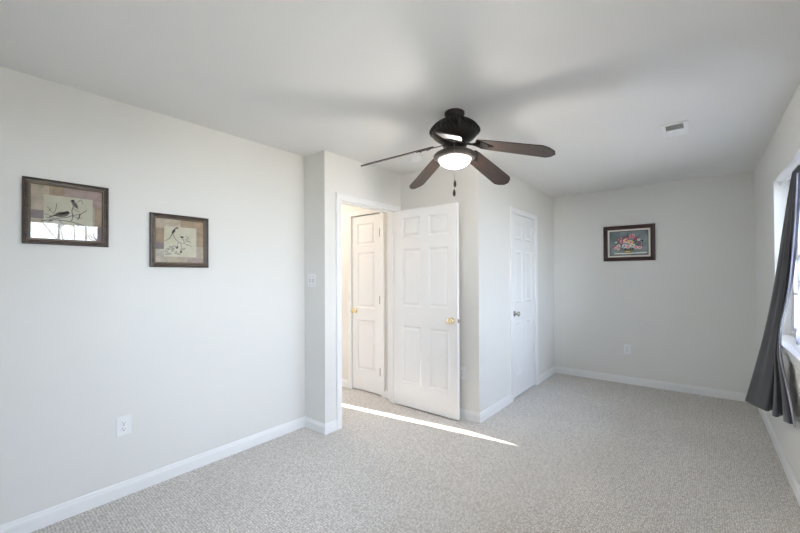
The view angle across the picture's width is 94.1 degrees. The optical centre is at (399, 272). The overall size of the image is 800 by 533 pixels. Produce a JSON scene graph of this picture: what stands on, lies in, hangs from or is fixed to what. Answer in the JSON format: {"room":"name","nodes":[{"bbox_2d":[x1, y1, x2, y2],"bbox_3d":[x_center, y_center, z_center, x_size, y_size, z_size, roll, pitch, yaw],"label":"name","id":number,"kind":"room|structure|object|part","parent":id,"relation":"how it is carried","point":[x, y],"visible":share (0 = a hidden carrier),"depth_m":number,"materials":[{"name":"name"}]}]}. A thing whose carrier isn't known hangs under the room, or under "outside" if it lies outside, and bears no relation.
{"room":"empty bedroom","nodes":[
{"label":"empty bedroom","id":0,"kind":"room"},
{"bbox_2d":[0,66,304,524],"bbox_3d":[-1.983,0.160,2.071,0.110,2.440,3.633,-1,-1,39],"label":"wall","id":1,"kind":"structure","parent":0,"point":[200,360],"depth_m":2.35,"materials":[{"name":"paint"}]},
{"bbox_2d":[22,176,108,246],"bbox_3d":[-1.877,-0.332,2.106,0.022,0.356,0.368,-1,-1,39],"label":"framed bird print","id":2,"kind":"object","parent":1,"relation":"attached to","point":[54,212],"visible":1,"depth_m":2.09,"materials":[{"name":"brown"}]},
{"bbox_2d":[116,414,130,436],"bbox_3d":[-1.710,0.948,2.303,0.010,0.120,0.076,-1,-1,39],"label":"wall outlet","id":3,"kind":"object","parent":1,"relation":"attached to","point":[123,423],"visible":1,"depth_m":2.30,"materials":[{"name":"white plastic"}]},
{"bbox_2d":[0,416,304,532],"bbox_3d":[-1.961,1.334,1.983,0.013,0.090,3.533,-1,-1,39],"label":"baseboard","id":4,"kind":"structure","parent":1,"relation":"attached to","point":[30,523],"depth_m":2.35,"materials":[{"name":"white paint"}]},
{"bbox_2d":[149,212,208,267],"bbox_3d":[-1.508,-0.214,2.560,0.022,0.356,0.368,-1,-1,39],"label":"framed bird print","id":5,"kind":"object","parent":1,"relation":"attached to","point":[174,240],"visible":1,"depth_m":2.55,"materials":[{"name":"brown"}]},
{"bbox_2d":[305,153,316,419],"bbox_3d":[-0.765,0.166,3.358,0.169,2.440,0.100,-1,-1,39],"label":"wall pier","id":6,"kind":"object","parent":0,"point":[310,160],"visible":0.57,"depth_m":3.32,"materials":[{"name":"paint"}]},
{"bbox_2d":[308,274,315,286],"bbox_3d":[-0.789,0.070,3.301,0.114,0.116,0.019,-1,-1,39],"label":"light switch","id":7,"kind":"object","parent":6,"relation":"attached to","point":[311,277],"visible":1,"depth_m":3.30,"materials":[{"name":"white plastic"}]},
{"bbox_2d":[305,416,324,434],"bbox_3d":[-0.747,1.340,3.265,0.292,0.090,0.013,-1,-1,39],"label":"baseboard","id":8,"kind":"object","parent":6,"relation":"attached to","point":[312,424],"visible":1,"depth_m":3.26,"materials":[{"name":"white paint"}]},
{"bbox_2d":[316,150,400,423],"bbox_3d":[-0.360,0.167,3.638,0.110,2.440,1.044,-1,-1,39],"label":"wall","id":9,"kind":"structure","parent":0,"point":[334,172],"depth_m":3.25,"materials":[{"name":"paint"}]},
{"bbox_2d":[325,420,336,434],"bbox_3d":[-0.600,1.339,3.224,0.013,0.090,0.135,-1,-1,39],"label":"baseboard","id":10,"kind":"structure","parent":9,"relation":"attached to","point":[331,426],"depth_m":3.22,"materials":[{"name":"white paint"}]},
{"bbox_2d":[335,192,459,429],"bbox_3d":[-0.032,0.336,3.446,0.889,2.095,0.916,-1,-1,39],"label":"door","id":11,"kind":"structure","parent":9,"relation":"in","point":[423,243],"depth_m":3.66,"materials":[{"name":"white paint"}]},
{"bbox_3d":[-0.276,0.339,3.637,0.018,2.095,0.905,-1,-1,39],"label":"casing","id":12,"kind":"part","parent":11,"relation":"part of","materials":[{"name":"white paint"}]},
{"bbox_3d":[-0.375,0.340,3.717,0.016,2.095,0.905,-1,-1,39],"label":"hall casing","id":13,"kind":"part","parent":11,"relation":"part of","materials":[{"name":"white paint"}]},
{"bbox_3d":[0.464,0.452,3.466,0.064,0.064,0.064,-1,-1,39],"label":"knob","id":14,"kind":"part","parent":11,"relation":"part of","materials":[{"name":"gold metal"}]},
{"bbox_2d":[0,0,799,196],"bbox_3d":[-0.293,-1.137,2.719,5.349,0.150,7.154,-1,-1,39],"label":"ceiling","id":15,"kind":"structure","parent":0,"point":[595,83],"depth_m":1.98,"materials":[{"name":"paint"}]},
{"bbox_2d":[408,155,421,161],"bbox_3d":[0.134,-1.039,3.413,0.128,0.037,0.128,-1,-1,39],"label":"smoke detector","id":16,"kind":"object","parent":15,"relation":"attached to","point":[413,158],"visible":1,"depth_m":3.37,"materials":[{"name":"white plastic"}]},
{"bbox_2d":[361,108,554,196],"bbox_3d":[0.403,-0.770,2.476,1.177,0.595,1.175,-1,-1,39],"label":"ceiling fan","id":17,"kind":"object","parent":15,"relation":"hanging from","point":[454,132],"visible":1,"depth_m":2.39,"materials":[{"name":"black metal"}]},
{"bbox_3d":[-0.019,-0.758,2.431,0.490,0.006,0.136,-17,14,-6],"label":"blade","id":18,"kind":"part","parent":17,"relation":"part of","materials":[{"name":"brown wood"}]},
{"bbox_3d":[0.206,-0.755,2.824,0.136,0.006,0.490,-14,-11,-27],"label":"blade","id":19,"kind":"part","parent":17,"relation":"part of","materials":[{"name":"brown wood"}]},
{"bbox_3d":[0.198,-0.813,2.457,0.190,0.012,0.086,-17,14,-6],"label":"blade arm","id":20,"kind":"part","parent":17,"relation":"part of","materials":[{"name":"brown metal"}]},
{"bbox_3d":[0.285,-0.762,2.095,0.136,0.006,0.490,12,18,8],"label":"blade","id":21,"kind":"part","parent":17,"relation":"part of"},
{"bbox_3d":[0.364,-0.723,2.472,0.210,0.058,0.210,-1,-1,39],"label":"lamp shade","id":22,"kind":"part","parent":17,"relation":"part of","materials":[{"name":"white glass"}]},
{"bbox_3d":[0.507,-0.815,2.389,0.190,0.012,0.086,18,-4,29],"label":"blade arm","id":23,"kind":"part","parent":17,"relation":"part of","materials":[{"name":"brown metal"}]},
{"bbox_3d":[0.649,-0.758,2.731,0.490,0.006,0.136,22,-28,-40],"label":"blade","id":24,"kind":"part","parent":17,"relation":"part of","materials":[{"name":"brown wood"}]},
{"bbox_3d":[0.698,-0.762,2.281,0.490,0.006,0.136,18,-4,29],"label":"blade","id":25,"kind":"part","parent":17,"relation":"part of","materials":[{"name":"brown wood"}]},
{"bbox_2d":[661,120,688,137],"bbox_3d":[2.058,-1.067,2.785,0.156,0.010,0.300,-1,-1,39],"label":"ceiling vent","id":26,"kind":"object","parent":15,"relation":"in","point":[678,128],"visible":1,"depth_m":2.77,"materials":[{"name":"white plastic"}]},
{"bbox_2d":[341,163,484,412],"bbox_3d":[-0.201,0.175,4.597,2.908,2.440,0.650,-1,-1,39],"label":"wall","id":27,"kind":"structure","parent":0,"point":[438,189],"depth_m":3.53,"materials":[{"name":"paint"}]},
{"bbox_2d":[342,379,347,387],"bbox_3d":[-1.080,1.356,4.875,1.170,0.090,0.013,-1,-1,39],"label":"baseboard","id":28,"kind":"structure","parent":27,"relation":"attached to","point":[344,381],"depth_m":4.54,"materials":[{"name":"white paint"}]},
{"bbox_2d":[347,209,384,397],"bbox_3d":[-0.385,0.328,4.354,0.585,2.130,0.160,-1,-1,39],"label":"door","id":29,"kind":"structure","parent":27,"relation":"in","point":[365,228],"depth_m":4.34,"materials":[{"name":"white paint"}]},
{"bbox_2d":[384,389,387,398],"bbox_3d":[-0.128,1.345,4.106,0.108,0.090,0.013,-1,-1,39],"label":"baseboard","id":30,"kind":"structure","parent":27,"relation":"attached to","point":[385,391],"depth_m":4.12,"materials":[{"name":"white paint"}]},
{"bbox_2d":[460,366,465,379],"bbox_3d":[0.591,0.951,3.530,0.076,0.120,0.010,-1,-1,39],"label":"wall outlet","id":31,"kind":"object","parent":27,"relation":"attached to","point":[462,369],"visible":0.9,"depth_m":3.52,"materials":[{"name":"white plastic"}]},
{"bbox_2d":[460,408,479,422],"bbox_3d":[0.381,1.339,3.695,0.917,0.090,0.013,-1,-1,39],"label":"baseboard","id":32,"kind":"structure","parent":27,"relation":"attached to","point":[465,414],"depth_m":3.47,"materials":[{"name":"white paint"}]},
{"bbox_2d":[31,373,799,532],"bbox_3d":[-0.281,1.438,2.696,5.349,0.120,7.154,-1,-1,39],"label":"floor","id":33,"kind":"structure","parent":0,"point":[570,453],"depth_m":2.53,"materials":[{"name":"carpet"}]},
{"bbox_2d":[483,172,554,408],"bbox_3d":[1.424,0.165,4.383,0.110,2.440,2.157,-1,-1,39],"label":"wall","id":34,"kind":"structure","parent":0,"point":[497,199],"depth_m":3.89,"materials":[{"name":"paint"}]},
{"bbox_2d":[480,394,511,422],"bbox_3d":[0.959,1.336,3.691,0.013,0.090,0.732,-1,-1,39],"label":"baseboard","id":35,"kind":"structure","parent":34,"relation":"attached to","point":[485,414],"depth_m":3.65,"materials":[{"name":"white paint"}]},
{"bbox_2d":[509,206,538,401],"bbox_3d":[1.422,0.337,4.329,0.171,2.095,0.835,-1,-1,39],"label":"door","id":36,"kind":"structure","parent":34,"relation":"in","point":[524,370],"depth_m":4.30,"materials":[{"name":"white paint"}]},
{"bbox_2d":[539,366,554,383],"bbox_3d":[1.934,1.343,4.899,0.013,0.090,0.704,-1,-1,39],"label":"baseboard","id":37,"kind":"structure","parent":34,"relation":"attached to","point":[548,373],"depth_m":4.87,"materials":[{"name":"white paint"}]},
{"bbox_2d":[553,171,756,392],"bbox_3d":[2.750,0.163,4.775,3.061,2.440,0.120,-1,-1,39],"label":"wall","id":38,"kind":"structure","parent":0,"point":[687,315],"depth_m":4.39,"materials":[{"name":"paint"}]},
{"bbox_2d":[624,344,630,353],"bbox_3d":[2.826,0.950,4.627,0.076,0.120,0.010,-1,-1,39],"label":"wall outlet","id":39,"kind":"object","parent":38,"relation":"attached to","point":[627,347],"visible":1,"depth_m":4.62,"materials":[{"name":"white plastic"}]},
{"bbox_2d":[603,223,655,260],"bbox_3d":[2.832,-0.366,4.615,0.550,0.440,0.032,-1,-1,39],"label":"floral painting","id":40,"kind":"object","parent":38,"relation":"attached to","point":[628,242],"visible":1,"depth_m":4.61,"materials":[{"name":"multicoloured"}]},
{"bbox_2d":[555,366,746,401],"bbox_3d":[2.940,1.335,4.530,2.041,0.090,0.013,-1,-1,39],"label":"baseboard","id":41,"kind":"structure","parent":38,"relation":"attached to","point":[737,396],"depth_m":4.43,"materials":[{"name":"white paint"}]},
{"bbox_2d":[754,83,799,484],"bbox_3d":[1.671,0.135,1.178,0.220,2.440,6.834,-1,-1,39],"label":"wall","id":42,"kind":"structure","parent":0,"point":[784,143],"depth_m":2.94,"materials":[{"name":"paint"}]},
{"bbox_2d":[757,407,799,505],"bbox_3d":[1.586,1.311,1.240,0.013,0.090,6.834,-1,-1,39],"label":"baseboard","id":43,"kind":"structure","parent":42,"relation":"attached to","point":[784,461],"depth_m":2.62,"materials":[{"name":"white paint"}]},
{"bbox_2d":[774,149,799,368],"bbox_3d":[2.518,-0.079,2.318,0.190,1.270,1.510,-1,-1,39],"label":"window","id":44,"kind":"structure","parent":42,"relation":"in","point":[790,349],"depth_m":2.81,"materials":[{"name":"white plastic"}]},
{"bbox_2d":[780,162,799,185],"bbox_3d":[2.506,-0.684,2.331,0.022,0.022,1.400,-1,-1,39],"label":"curtain rod","id":45,"kind":"object","parent":44,"relation":"attached to","point":[790,174],"visible":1,"depth_m":2.64,"materials":[{"name":"white metal"}]},
{"bbox_2d":[745,165,799,427],"bbox_3d":[2.375,0.122,2.353,0.265,1.591,0.555,-1,-1,39],"label":"curtain","id":46,"kind":"object","parent":45,"relation":"hanging from","point":[768,390],"visible":1,"depth_m":2.46,"materials":[{"name":"grey fabric"}]},
{"bbox_2d":[796,223,799,344],"bbox_3d":[2.411,-0.111,2.202,0.057,1.133,0.448,-1,-1,39],"label":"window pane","id":47,"kind":"object","parent":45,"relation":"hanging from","point":[798,264],"visible":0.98,"depth_m":2.36,"materials":[{"name":"clear glass"}]},
{"bbox_3d":[2.496,0.484,2.333,0.125,0.022,1.510,-1,-1,39],"label":"sill","id":48,"kind":"part","parent":44,"relation":"part of","materials":[{"name":"white paint"}]},
{"bbox_3d":[2.567,-0.112,2.279,0.065,1.205,1.410,-1,-1,39],"label":"frame","id":49,"kind":"part","parent":44,"relation":"part of","materials":[{"name":"white plastic"}]},
{"bbox_3d":[2.557,0.154,2.285,0.022,0.572,1.344,-1,-1,39],"label":"sash","id":50,"kind":"part","parent":44,"relation":"part of","materials":[{"name":"white plastic"}]},
{"bbox_3d":[2.557,0.154,2.285,0.004,0.508,1.280,-1,-1,39],"label":"pane","id":51,"kind":"part","parent":44,"relation":"part of","materials":[{"name":"clear glass"}]},
{"bbox_3d":[2.574,-0.387,2.275,0.022,0.590,1.344,-1,-1,39],"label":"sash","id":52,"kind":"part","parent":44,"relation":"part of","materials":[{"name":"white plastic"}]}
]}

